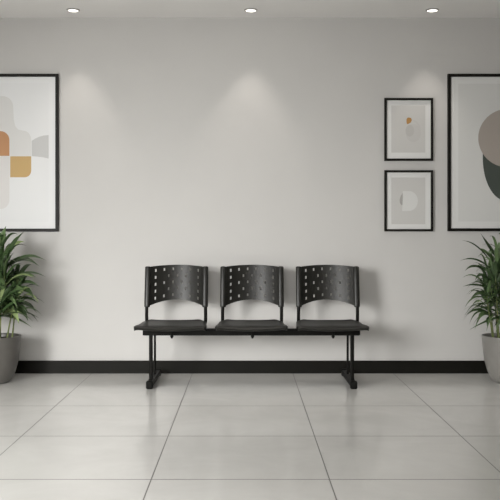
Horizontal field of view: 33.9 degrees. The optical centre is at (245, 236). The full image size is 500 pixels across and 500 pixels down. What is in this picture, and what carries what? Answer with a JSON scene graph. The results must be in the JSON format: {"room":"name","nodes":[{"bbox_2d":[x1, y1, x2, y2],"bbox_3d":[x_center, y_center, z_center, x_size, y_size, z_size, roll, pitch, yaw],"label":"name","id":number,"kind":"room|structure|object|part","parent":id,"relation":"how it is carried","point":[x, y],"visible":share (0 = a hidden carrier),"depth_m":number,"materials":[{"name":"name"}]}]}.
{"room":"waiting room","nodes":[
{"label":"waiting room","id":0,"kind":"room"},
{"bbox_2d":[0,18,499,360],"bbox_3d":[0.100,-0.326,6.645,7.600,2.832,0.200,0,0,0],"label":"wall","id":1,"kind":"structure","parent":0,"point":[213,143],"depth_m":6.54,"materials":[{"name":"paint"}]},
{"bbox_2d":[0,74,58,231],"bbox_3d":[-1.937,-0.666,6.530,0.900,1.253,0.030,0,0,0],"label":"framed print","id":2,"kind":"object","parent":1,"relation":"attached to","point":[29,103],"visible":0.99,"depth_m":6.53,"materials":[{"name":"white paper"}]},
{"bbox_2d":[15,361,487,372],"bbox_3d":[0.100,1.039,6.538,7.200,0.102,0.014,0,0,0],"label":"baseboard","id":3,"kind":"structure","parent":1,"relation":"attached to","point":[23,366],"depth_m":6.53,"materials":[{"name":"black wood"}]},
{"bbox_2d":[384,98,432,160],"bbox_3d":[1.297,-0.851,6.530,0.385,0.498,0.030,0,0,0],"label":"framed print","id":4,"kind":"object","parent":1,"relation":"attached to","point":[408,122],"visible":1,"depth_m":6.53,"materials":[{"name":"white paper"}]},
{"bbox_2d":[384,170,432,230],"bbox_3d":[1.297,-0.284,6.530,0.385,0.485,0.030,0,0,0],"label":"framed print","id":5,"kind":"object","parent":1,"relation":"attached to","point":[408,194],"visible":1,"depth_m":6.53,"materials":[{"name":"white paper"}]},
{"bbox_2d":[447,74,499,230],"bbox_3d":[2.061,-0.667,6.530,0.906,1.250,0.030,0,0,0],"label":"framed print","id":6,"kind":"object","parent":1,"relation":"attached to","point":[473,100],"visible":1,"depth_m":6.53,"materials":[{"name":"white paper"}]},
{"bbox_2d":[0,373,499,499],"bbox_3d":[0.100,1.165,2.345,7.600,0.150,8.800,0,0,0],"label":"floor","id":7,"kind":"structure","parent":0,"point":[64,436],"depth_m":4.45,"materials":[{"name":"tile"}]},
{"bbox_2d":[0,227,43,383],"bbox_3d":[-1.864,0.505,6.138,0.676,1.169,0.687,0,0,-29],"label":"potted plant","id":8,"kind":"object","parent":7,"relation":"on","point":[10,343],"visible":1,"depth_m":6.06,"materials":[{"name":"green plant"}]},
{"bbox_3d":[-1.791,0.535,6.029,0.073,0.491,0.015,0,0,42],"label":"stem","id":9,"kind":"part","parent":8,"relation":"part of","materials":[{"name":"green plant"}]},
{"bbox_3d":[-1.733,0.605,6.091,0.088,0.352,0.017,0,0,-5],"label":"stem","id":10,"kind":"part","parent":8,"relation":"part of","materials":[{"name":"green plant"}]},
{"bbox_3d":[-1.863,0.915,6.130,0.366,0.350,0.366,0,0,0],"label":"pot","id":11,"kind":"part","parent":8,"relation":"part of","materials":[{"name":"grey ceramic"}]},
{"bbox_3d":[-1.732,0.565,6.156,0.025,0.432,0.071,0,0,15],"label":"stem","id":12,"kind":"part","parent":8,"relation":"part of","materials":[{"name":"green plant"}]},
{"bbox_2d":[134,265,368,388],"bbox_3d":[0.042,0.654,6.097,1.672,0.871,0.676,0,0,0],"label":"bench","id":13,"kind":"object","parent":7,"relation":"on","point":[152,327],"visible":1,"depth_m":6.26,"materials":[{"name":"black plastic"}]},
{"bbox_3d":[-0.686,0.881,5.957,0.025,0.338,0.043,0,0,0],"label":"post","id":14,"kind":"part","parent":13,"relation":"part of","materials":[{"name":"black metal"}]},
{"bbox_3d":[-0.686,1.059,6.150,0.048,0.038,0.550,0,0,0],"label":"support leg","id":15,"kind":"part","parent":13,"relation":"part of","materials":[{"name":"black metal"}]},
{"bbox_3d":[-0.686,0.870,6.220,0.017,0.360,0.017,0,0,0],"label":"post","id":16,"kind":"part","parent":13,"relation":"part of","materials":[{"name":"black metal"}]},
{"bbox_3d":[-0.535,0.648,5.996,0.518,0.041,0.473,0,0,0],"label":"seat","id":17,"kind":"part","parent":13,"relation":"part of","materials":[{"name":"grey plastic"}]},
{"bbox_3d":[-0.527,0.375,6.305,0.427,0.312,0.151,0,0,0],"label":"backrest","id":18,"kind":"part","parent":13,"relation":"part of","materials":[{"name":"grey plastic"}]},
{"bbox_3d":[0.042,0.648,5.996,0.518,0.041,0.473,0,0,0],"label":"seat","id":19,"kind":"part","parent":13,"relation":"part of","materials":[{"name":"grey plastic"}]},
{"bbox_3d":[0.050,0.375,6.305,0.427,0.312,0.151,0,0,0],"label":"backrest","id":20,"kind":"part","parent":13,"relation":"part of","materials":[{"name":"grey plastic"}]},
{"bbox_3d":[0.627,0.375,6.305,0.427,0.312,0.151,0,0,0],"label":"backrest","id":21,"kind":"part","parent":13,"relation":"part of","materials":[{"name":"grey plastic"}]},
{"bbox_3d":[0.619,0.648,5.996,0.518,0.041,0.473,0,0,0],"label":"seat","id":22,"kind":"part","parent":13,"relation":"part of","materials":[{"name":"grey plastic"}]},
{"bbox_3d":[0.774,0.870,6.220,0.017,0.360,0.017,0,0,0],"label":"post","id":23,"kind":"part","parent":13,"relation":"part of","materials":[{"name":"black metal"}]},
{"bbox_3d":[0.774,1.059,6.150,0.048,0.038,0.550,0,0,0],"label":"support leg","id":24,"kind":"part","parent":13,"relation":"part of","materials":[{"name":"black metal"}]},
{"bbox_3d":[0.774,0.881,5.957,0.025,0.338,0.043,0,0,0],"label":"post","id":25,"kind":"part","parent":13,"relation":"part of","materials":[{"name":"black metal"}]},
{"bbox_2d":[462,233,499,383],"bbox_3d":[1.942,0.522,6.139,0.681,1.136,0.618,0,0,0],"label":"potted plant","id":26,"kind":"object","parent":7,"relation":"on","point":[490,342],"visible":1,"depth_m":6.08,"materials":[{"name":"green plant"}]},
{"bbox_3d":[1.815,0.605,6.095,0.065,0.351,0.012,0,0,-11],"label":"stem","id":27,"kind":"part","parent":26,"relation":"part of","materials":[{"name":"green plant"}]},
{"bbox_3d":[1.956,0.915,6.130,0.374,0.350,0.374,0,0,0],"label":"pot","id":28,"kind":"part","parent":26,"relation":"part of","materials":[{"name":"grey ceramic"}]},
{"bbox_3d":[1.858,0.535,6.052,0.049,0.491,0.049,0,0,0],"label":"stem","id":29,"kind":"part","parent":26,"relation":"part of","materials":[{"name":"green plant"}]},
{"bbox_2d":[0,0,499,17],"bbox_3d":[0.100,-1.817,2.345,7.600,0.150,8.800,0,0,0],"label":"ceiling","id":30,"kind":"structure","parent":0,"point":[8,8],"depth_m":6.27,"materials":[{"name":"white paint"}]},
{"bbox_2d":[66,8,79,12],"bbox_3d":[-1.324,-1.737,6.309,0.102,0.009,0.102,0,0,0],"label":"recessed light","id":31,"kind":"object","parent":30,"relation":"in","point":[74,10],"visible":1,"depth_m":6.30,"materials":[{"name":"white metal"}]},
{"bbox_2d":[244,8,256,12],"bbox_3d":[0.041,-1.737,6.309,0.102,0.009,0.102,0,0,0],"label":"recessed light","id":32,"kind":"object","parent":30,"relation":"in","point":[250,10],"visible":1,"depth_m":6.30,"materials":[{"name":"white"}]},
{"bbox_2d":[426,8,438,12],"bbox_3d":[1.435,-1.737,6.309,0.102,0.009,0.102,0,0,0],"label":"recessed light","id":33,"kind":"object","parent":30,"relation":"in","point":[430,10],"visible":1,"depth_m":6.30,"materials":[{"name":"white"}]}
]}

